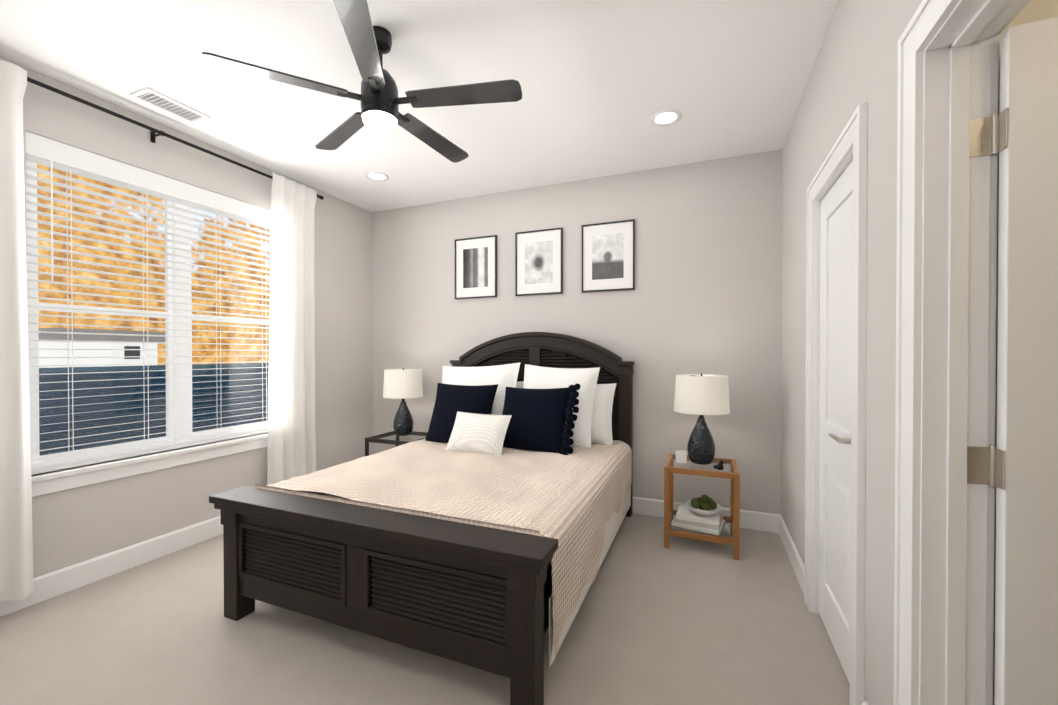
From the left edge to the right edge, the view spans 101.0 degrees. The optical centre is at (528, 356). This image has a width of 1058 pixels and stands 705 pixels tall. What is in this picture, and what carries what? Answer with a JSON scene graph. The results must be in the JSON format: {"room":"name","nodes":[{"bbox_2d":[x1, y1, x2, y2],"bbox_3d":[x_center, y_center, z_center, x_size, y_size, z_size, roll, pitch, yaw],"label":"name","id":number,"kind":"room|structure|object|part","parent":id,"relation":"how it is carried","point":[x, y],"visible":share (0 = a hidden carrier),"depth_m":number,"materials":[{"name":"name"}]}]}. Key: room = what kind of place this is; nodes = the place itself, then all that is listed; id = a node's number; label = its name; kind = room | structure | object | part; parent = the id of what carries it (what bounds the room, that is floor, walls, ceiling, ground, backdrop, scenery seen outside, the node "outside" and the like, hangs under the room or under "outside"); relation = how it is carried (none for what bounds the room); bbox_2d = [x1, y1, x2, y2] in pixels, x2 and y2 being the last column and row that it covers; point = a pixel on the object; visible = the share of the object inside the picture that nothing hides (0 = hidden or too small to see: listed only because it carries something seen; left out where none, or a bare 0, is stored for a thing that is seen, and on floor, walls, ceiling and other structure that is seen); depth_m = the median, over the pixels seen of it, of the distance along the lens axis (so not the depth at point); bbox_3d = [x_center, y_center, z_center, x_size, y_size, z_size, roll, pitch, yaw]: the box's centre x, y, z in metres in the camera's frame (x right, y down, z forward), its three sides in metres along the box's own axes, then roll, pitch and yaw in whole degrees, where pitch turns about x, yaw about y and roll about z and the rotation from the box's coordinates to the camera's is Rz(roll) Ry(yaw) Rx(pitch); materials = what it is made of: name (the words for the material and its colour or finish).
{"room":"bedroom","nodes":[
{"label":"bedroom","id":0,"kind":"room"},
{"bbox_2d":[0,56,372,577],"bbox_3d":[-2.457,-0.103,2.669,0.160,2.740,4.285,0,0,22],"label":"wall","id":1,"kind":"structure","parent":0,"point":[73,526],"depth_m":2.96,"materials":[{"name":"grey paint"}]},
{"bbox_2d":[0,516,222,616],"bbox_3d":[-2.376,1.203,2.646,0.015,0.130,4.045,0,0,22],"label":"baseboard","id":2,"kind":"structure","parent":1,"relation":"attached to","point":[62,581],"depth_m":2.52,"materials":[{"name":"white"}]},
{"bbox_2d":[26,161,270,468],"bbox_3d":[-2.371,-0.272,2.953,0.065,1.765,1.500,0,0,22],"label":"window","id":3,"kind":"structure","parent":1,"relation":"in","point":[173,402],"depth_m":2.88,"materials":[{"name":"white plastic"}]},
{"bbox_2d":[25,131,270,474],"bbox_3d":[-2.313,-0.273,2.930,0.070,1.759,1.492,0,0,22],"label":"window blinds","id":4,"kind":"object","parent":3,"relation":"attached to","point":[48,152],"visible":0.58,"depth_m":2.67,"materials":[{"name":"white plastic"}]},
{"bbox_2d":[31,432,267,496],"bbox_3d":[-2.294,0.662,2.929,0.120,0.103,1.620,0,0,22],"label":"window sill","id":5,"kind":"structure","parent":1,"relation":"attached to","point":[52,482],"depth_m":2.63,"materials":[{"name":"white wood"}]},
{"bbox_2d":[27,77,323,199],"bbox_3d":[-2.402,-1.366,2.436,0.111,0.070,2.985,0,0,22],"label":"curtain rod","id":6,"kind":"object","parent":1,"relation":"attached to","point":[153,135],"visible":0.81,"depth_m":2.62,"materials":[{"name":"black metal"}]},
{"bbox_2d":[0,60,33,601],"bbox_3d":[-2.609,-0.110,1.799,0.098,2.568,0.787,0,0,22],"label":"curtain","id":7,"kind":"object","parent":6,"relation":"hanging from","point":[16,558],"visible":1,"depth_m":2.09,"materials":[{"name":"fabric"}]},
{"bbox_2d":[267,172,316,485],"bbox_3d":[-1.919,-0.080,3.544,0.090,2.656,0.503,0,0,22],"label":"curtain","id":8,"kind":"object","parent":6,"relation":"hanging from","point":[291,418],"visible":0.92,"depth_m":3.51,"materials":[{"name":"fabric"}]},
{"bbox_2d":[0,0,837,211],"bbox_3d":[-0.753,-1.517,1.963,4.120,0.100,4.445,0,0,22],"label":"ceiling","id":9,"kind":"structure","parent":0,"point":[601,82],"depth_m":2.27,"materials":[{"name":"white paint"}]},
{"bbox_2d":[129,87,210,123],"bbox_3d":[-2.097,-1.465,2.562,0.170,0.013,0.330,0,0,22],"label":"ceiling vent","id":10,"kind":"object","parent":9,"relation":"in","point":[158,100],"visible":1,"depth_m":2.55,"materials":[{"name":"white metal"}]},
{"bbox_2d":[202,0,521,162],"bbox_3d":[-0.654,-1.250,2.020,1.259,0.432,1.229,0,0,22],"label":"fan","id":11,"kind":"object","parent":9,"relation":"hanging from","point":[370,46],"visible":1,"depth_m":1.92,"materials":[{"name":"black metal"}]},
{"bbox_2d":[365,172,388,180],"bbox_3d":[-1.249,-1.477,3.583,0.190,0.006,0.190,0,0,22],"label":"recessed light","id":12,"kind":"object","parent":9,"relation":"in","point":[377,176],"visible":1,"depth_m":3.58,"materials":[{"name":"white plastic"}]},
{"bbox_2d":[650,109,681,125],"bbox_3d":[0.845,-1.470,2.692,0.190,0.006,0.190,0,0,22],"label":"recessed light","id":13,"kind":"object","parent":9,"relation":"in","point":[667,117],"visible":1,"depth_m":2.69,"materials":[{"name":"white plastic"}]},
{"bbox_2d":[0,513,849,704],"bbox_3d":[-0.068,1.325,1.706,5.600,0.100,4.445,0,0,22],"label":"floor","id":14,"kind":"structure","parent":0,"point":[683,621],"depth_m":1.91,"materials":[{"name":"carpet"}]},
{"bbox_2d":[365,431,427,455],"bbox_3d":[-1.141,0.990,3.974,0.500,0.535,0.440,0,0,22],"label":"nightstand","id":15,"kind":"object","parent":14,"relation":"on","point":[377,439],"visible":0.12,"depth_m":3.86,"materials":[{"name":"brown metal"}]},
{"bbox_2d":[383,368,422,435],"bbox_3d":[-1.152,0.413,3.995,0.356,0.615,0.356,0,0,22],"label":"lamp","id":16,"kind":"object","parent":15,"relation":"on","point":[403,384],"visible":1,"depth_m":3.88,"materials":[{"name":"white fabric"}]},
{"bbox_2d":[209,332,634,704],"bbox_3d":[-0.332,0.533,2.788,1.725,1.467,2.190,0,0,22],"label":"bed","id":17,"kind":"object","parent":14,"relation":"on","point":[478,526],"visible":1,"depth_m":2.02,"materials":[{"name":"brown wood"}]},
{"bbox_3d":[-0.717,0.974,1.860,1.714,0.600,0.175,0,0,22],"label":"footboard","id":18,"kind":"part","parent":17,"relation":"part of","materials":[{"name":"brown wood"}]},
{"bbox_3d":[-0.320,0.852,2.834,1.520,0.328,1.910,0,0,22],"label":"mattress","id":19,"kind":"part","parent":17,"relation":"part of","materials":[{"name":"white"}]},
{"bbox_2d":[255,438,631,663],"bbox_3d":[-0.300,0.895,2.811,1.682,0.509,1.897,0,0,22],"label":"blanket","id":20,"kind":"object","parent":17,"relation":"on","point":[578,497],"depth_m":2.21,"materials":[{"name":"beige fabric"}]},
{"bbox_2d":[445,411,511,455],"bbox_3d":[-0.360,0.542,3.052,0.470,0.268,0.206,0,0,22],"label":"pillow","id":21,"kind":"object","parent":17,"relation":"on","point":[472,433],"depth_m":2.99,"materials":[{"name":"white fabric"}]},
{"bbox_3d":[0.057,0.525,3.755,1.660,1.467,0.105,0,0,22],"label":"headboard","id":22,"kind":"part","parent":17,"relation":"part of","materials":[{"name":"brown wood"}]},
{"bbox_2d":[664,454,739,559],"bbox_3d":[1.178,0.997,2.986,0.450,0.535,0.420,0,0,22],"label":"nightstand","id":23,"kind":"object","parent":14,"relation":"on","point":[733,475],"visible":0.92,"depth_m":2.85,"materials":[{"name":"brown wood"}]},
{"bbox_2d":[675,450,686,462],"bbox_3d":[1.040,0.687,2.981,0.070,0.086,0.028,0,0,2],"label":"card","id":24,"kind":"object","parent":23,"relation":"on","point":[681,456],"visible":1,"depth_m":2.97,"materials":[{"name":"white paper"}]},
{"bbox_2d":[671,505,724,535],"bbox_3d":[1.154,1.107,2.969,0.304,0.082,0.235,0,1,33],"label":"books","id":25,"kind":"object","parent":23,"relation":"in","point":[685,517],"visible":0.96,"depth_m":2.89,"materials":[{"name":"white paper"}]},
{"bbox_2d":[686,494,720,515],"bbox_3d":[1.182,1.002,2.957,0.224,0.128,0.224,0,0,22],"label":"decorative bowl","id":26,"kind":"object","parent":25,"relation":"on","point":[704,505],"visible":1,"depth_m":2.92,"materials":[{"name":"white ceramic"}]},
{"bbox_2d":[674,373,729,464],"bbox_3d":[1.178,0.421,2.981,0.356,0.615,0.356,0,0,22],"label":"lamp","id":27,"kind":"object","parent":23,"relation":"on","point":[701,395],"visible":1,"depth_m":2.87,"materials":[{"name":"white fabric"}]},
{"bbox_2d":[713,460,724,469],"bbox_3d":[1.228,0.701,2.814,0.075,0.059,0.055,0,0,22],"label":"decorative figurine","id":28,"kind":"object","parent":23,"relation":"on","point":[719,466],"visible":0.98,"depth_m":2.80,"materials":[{"name":"black ceramic"}]},
{"bbox_2d":[724,522,732,536],"bbox_3d":[1.280,1.111,2.800,0.060,0.075,0.060,0,0,22],"label":"votive","id":29,"kind":"object","parent":23,"relation":"in","point":[727,529],"visible":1,"depth_m":2.79,"materials":[{"name":"clear glass"}]},
{"bbox_2d":[372,149,782,513],"bbox_3d":[0.093,-0.112,3.878,3.990,2.740,0.120,0,0,22],"label":"wall","id":30,"kind":"structure","parent":0,"point":[704,296],"depth_m":3.46,"materials":[{"name":"grey paint"}]},
{"bbox_2d":[455,235,496,298],"bbox_3d":[-0.495,-0.818,4.035,0.435,0.560,0.021,0,0,22],"label":"picture","id":31,"kind":"object","parent":30,"relation":"attached to","point":[475,267],"visible":0.98,"depth_m":4.03,"materials":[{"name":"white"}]},
{"bbox_2d":[515,227,562,295],"bbox_3d":[0.084,-0.817,3.799,0.435,0.560,0.021,0,0,22],"label":"picture","id":32,"kind":"object","parent":30,"relation":"attached to","point":[538,262],"visible":0.96,"depth_m":3.79,"materials":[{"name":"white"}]},
{"bbox_2d":[582,219,634,292],"bbox_3d":[0.644,-0.815,3.571,0.435,0.560,0.021,0,0,22],"label":"picture","id":33,"kind":"object","parent":30,"relation":"attached to","point":[608,256],"visible":0.94,"depth_m":3.56,"materials":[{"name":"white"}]},
{"bbox_2d":[632,496,775,532],"bbox_3d":[0.104,1.193,3.811,3.670,0.130,0.015,0,0,22],"label":"baseboard","id":34,"kind":"structure","parent":30,"relation":"attached to","point":[753,520],"depth_m":3.24,"materials":[{"name":"white"}]},
{"bbox_2d":[781,0,922,704],"bbox_3d":[1.099,-0.091,1.220,0.120,2.740,4.285,0,0,22],"label":"wall","id":35,"kind":"structure","parent":0,"point":[855,64],"depth_m":1.44,"materials":[{"name":"grey paint"}]},
{"bbox_2d":[776,514,804,596],"bbox_3d":[1.621,1.202,2.691,0.015,0.130,0.895,0,0,22],"label":"baseboard","id":36,"kind":"structure","parent":35,"relation":"attached to","point":[798,566],"depth_m":2.65,"materials":[{"name":"white"}]},
{"bbox_2d":[818,160,852,683],"bbox_3d":[1.295,0.254,1.853,0.094,2.015,0.634,0,0,22],"label":"closet door","id":37,"kind":"structure","parent":35,"relation":"in","point":[836,202],"depth_m":1.87,"materials":[{"name":"white wood"}]},
{"bbox_2d":[805,0,1030,704],"bbox_3d":[1.104,0.215,1.236,0.168,2.128,2.120,0,0,22],"label":"door frame","id":38,"kind":"structure","parent":35,"relation":"attached to","point":[952,133],"depth_m":1.07,"materials":[{"name":"white wood"}]},
{"bbox_2d":[994,17,1057,704],"bbox_3d":[1.446,0.262,0.866,0.764,2.015,0.035,0,0,22],"label":"open door","id":39,"kind":"structure","parent":35,"relation":"in","point":[1026,625],"depth_m":0.98,"materials":[{"name":"white wood"}]},
{"bbox_2d":[993,0,1057,704],"bbox_3d":[1.764,-0.088,0.865,1.380,2.740,0.100,0,0,22],"label":"wall","id":40,"kind":"structure","parent":0,"point":[1034,10],"depth_m":1.05,"materials":[{"name":"beige paint"}]},
{"label":"outside","id":41,"kind":"structure","parent":0,"visible":0},
{"bbox_2d":[37,164,269,364],"bbox_3d":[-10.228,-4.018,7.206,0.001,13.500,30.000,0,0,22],"label":"trees","id":42,"kind":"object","parent":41,"point":[253,354],"depth_m":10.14,"materials":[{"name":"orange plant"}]},
{"bbox_2d":[39,363,268,455],"bbox_3d":[-5.274,1.437,5.230,0.140,2.620,22.000,0,0,22],"label":"fence","id":43,"kind":"object","parent":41,"point":[139,397],"depth_m":5.55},
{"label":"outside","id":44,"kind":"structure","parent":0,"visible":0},
{"bbox_2d":[38,328,164,367],"bbox_3d":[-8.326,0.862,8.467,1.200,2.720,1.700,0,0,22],"label":"house","id":45,"kind":"structure","parent":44,"point":[78,361],"depth_m":8.00,"materials":[{"name":"white"}]}
]}

